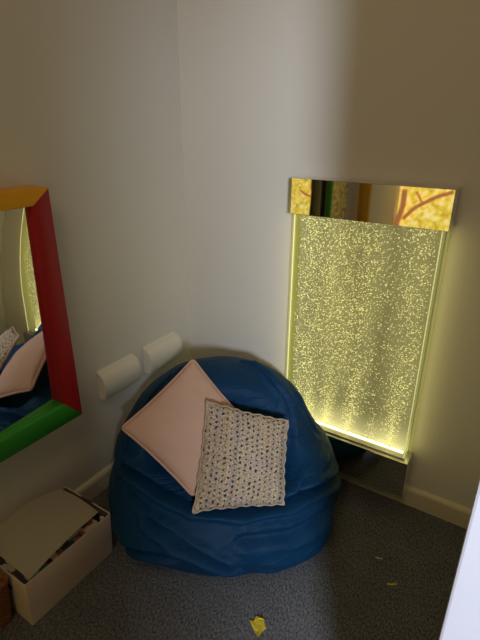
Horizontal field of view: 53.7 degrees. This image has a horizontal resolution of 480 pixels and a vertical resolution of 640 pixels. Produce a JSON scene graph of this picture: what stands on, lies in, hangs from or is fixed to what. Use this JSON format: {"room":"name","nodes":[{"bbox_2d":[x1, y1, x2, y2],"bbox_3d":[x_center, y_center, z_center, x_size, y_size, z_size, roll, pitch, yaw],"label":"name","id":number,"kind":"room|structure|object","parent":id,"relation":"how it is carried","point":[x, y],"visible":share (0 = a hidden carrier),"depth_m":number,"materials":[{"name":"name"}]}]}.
{"room":"sensory room","nodes":[
{"label":"sensory room","id":0,"kind":"room"},
{"bbox_2d":[0,0,191,524],"bbox_3d":[-1.298,-0.260,0.602,0.100,3.000,3.900,14,27,30],"label":"wall","id":1,"kind":"structure","parent":0,"point":[90,97],"depth_m":1.76,"materials":[{"name":"paint"}]},
{"bbox_2d":[0,185,81,462],"bbox_3d":[-0.827,0.085,1.351,0.087,0.828,0.744,14,27,30],"label":"wall mirror","id":2,"kind":"object","parent":1,"relation":"attached to","point":[39,390],"visible":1,"depth_m":1.53,"materials":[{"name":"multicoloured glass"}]},
{"bbox_2d":[0,207,57,435],"bbox_3d":[-0.807,0.090,1.339,0.020,0.787,0.705,14,26,29],"label":"mirror glass","id":3,"kind":"object","parent":2,"relation":"attached to","point":[28,247],"depth_m":1.52,"materials":[{"name":"clear mirror"}]},
{"bbox_2d":[74,461,113,500],"bbox_3d":[-1.258,1.094,1.135,0.018,0.090,3.682,14,27,30],"label":"baseboard","id":4,"kind":"structure","parent":1,"relation":"attached to","point":[99,482],"depth_m":2.03,"materials":[{"name":"paint"}]},
{"bbox_2d":[96,353,140,399],"bbox_3d":[-0.505,0.240,1.998,0.046,0.128,0.202,14,27,30],"label":"wall fixture","id":5,"kind":"object","parent":1,"relation":"attached to","point":[119,375],"visible":1,"depth_m":1.97,"materials":[{"name":"beige plastic"}]},
{"bbox_2d":[143,331,181,372],"bbox_3d":[-0.356,0.151,2.209,0.046,0.128,0.216,14,27,30],"label":"wall fixture","id":6,"kind":"object","parent":1,"relation":"attached to","point":[160,352],"visible":1,"depth_m":2.18,"materials":[{"name":"beige plastic"}]},
{"bbox_2d":[0,479,466,639],"bbox_3d":[0.122,1.514,0.350,3.500,0.060,3.900,14,27,30],"label":"floor","id":7,"kind":"structure","parent":0,"point":[343,592],"depth_m":1.62,"materials":[{"name":"carpet"}]},
{"bbox_2d":[0,570,11,629],"bbox_3d":[-0.867,0.907,1.439,0.205,0.191,0.289,14,27,30],"label":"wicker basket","id":8,"kind":"object","parent":7,"relation":"on","point":[5,603],"visible":1,"depth_m":1.48,"materials":[{"name":"brown wicker"}]},
{"bbox_2d":[0,487,112,624],"bbox_3d":[-0.664,0.812,1.670,0.251,0.192,0.350,14,27,30],"label":"storage box","id":9,"kind":"object","parent":7,"relation":"on","point":[32,600],"visible":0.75,"depth_m":1.58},
{"bbox_3d":[-0.670,0.875,1.680,0.200,0.050,0.298,14,27,30],"label":"magazine","id":10,"kind":"object","parent":9,"relation":"in","visible":0},
{"bbox_3d":[-0.673,0.831,1.664,0.205,0.040,0.298,14,27,30],"label":"magazine","id":11,"kind":"object","parent":10,"relation":"on","visible":0},
{"bbox_3d":[-0.668,0.799,1.647,0.205,0.028,0.298,14,27,30],"label":"magazine","id":12,"kind":"object","parent":11,"relation":"on","visible":0},
{"bbox_3d":[-0.678,0.772,1.642,0.205,0.022,0.298,14,27,30],"label":"magazine","id":13,"kind":"object","parent":12,"relation":"on","visible":0},
{"bbox_2d":[0,518,97,583],"bbox_3d":[-0.673,0.755,1.631,0.205,0.014,0.298,14,27,30],"label":"magazine","id":14,"kind":"object","parent":13,"relation":"on","point":[91,523],"visible":0.09,"depth_m":1.56,"materials":[{"name":"multicoloured paper"}]},
{"bbox_2d":[0,489,97,578],"bbox_3d":[-0.666,0.702,1.619,0.244,0.038,0.303,14,27,30],"label":"lid","id":15,"kind":"object","parent":14,"relation":"on","point":[33,533],"visible":1,"depth_m":1.60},
{"bbox_2d":[108,356,340,576],"bbox_3d":[-0.064,0.508,1.863,0.917,0.604,0.835,0,23,1],"label":"bean bag","id":16,"kind":"object","parent":7,"relation":"on","point":[151,514],"visible":0.63,"depth_m":1.65,"materials":[{"name":"blue fabric"}]},
{"bbox_2d":[122,359,233,495],"bbox_3d":[-0.181,0.369,1.702,0.377,0.340,0.313,14,27,30],"label":"cushion","id":17,"kind":"object","parent":16,"relation":"on","point":[170,427],"visible":0.72,"depth_m":1.66,"materials":[{"name":"pink fabric"}]},
{"bbox_2d":[192,400,288,513],"bbox_3d":[0.008,0.462,1.603,0.330,0.298,0.233,0,23,0],"label":"cushion","id":18,"kind":"object","parent":16,"relation":"on","point":[243,459],"visible":1,"depth_m":1.58,"materials":[{"name":"beige fabric"}]},
{"bbox_2d":[250,616,266,636],"bbox_3d":[0.064,0.976,1.514,0.046,0.014,0.070,-9,25,-21],"label":"star","id":19,"kind":"object","parent":7,"relation":"on","point":[258,625],"visible":1,"depth_m":1.52,"materials":[{"name":"yellow plastic"}]},
{"bbox_2d":[177,0,479,508],"bbox_3d":[0.429,-0.703,1.657,1.550,3.000,0.100,14,27,30],"label":"wall","id":20,"kind":"structure","parent":0,"point":[273,92],"depth_m":1.74,"materials":[{"name":"paint"}]},
{"bbox_2d":[287,176,460,496],"bbox_3d":[0.441,0.084,1.858,0.572,1.212,0.086,14,27,30],"label":"panel","id":21,"kind":"object","parent":20,"relation":"attached to","point":[371,250],"visible":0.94,"depth_m":1.82,"materials":[{"name":"plastic"}]},
{"bbox_2d":[338,472,471,528],"bbox_3d":[0.327,0.639,2.220,1.393,0.090,0.018,14,27,30],"label":"baseboard","id":22,"kind":"structure","parent":20,"relation":"attached to","point":[447,510],"depth_m":1.94,"materials":[{"name":"paint"}]},
{"bbox_2d":[439,478,479,639],"bbox_3d":[0.664,-0.344,0.814,0.156,3.000,1.180,14,27,30],"label":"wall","id":23,"kind":"structure","parent":0,"point":[461,621],"depth_m":0.61,"materials":[{"name":"white paint"}]}
]}

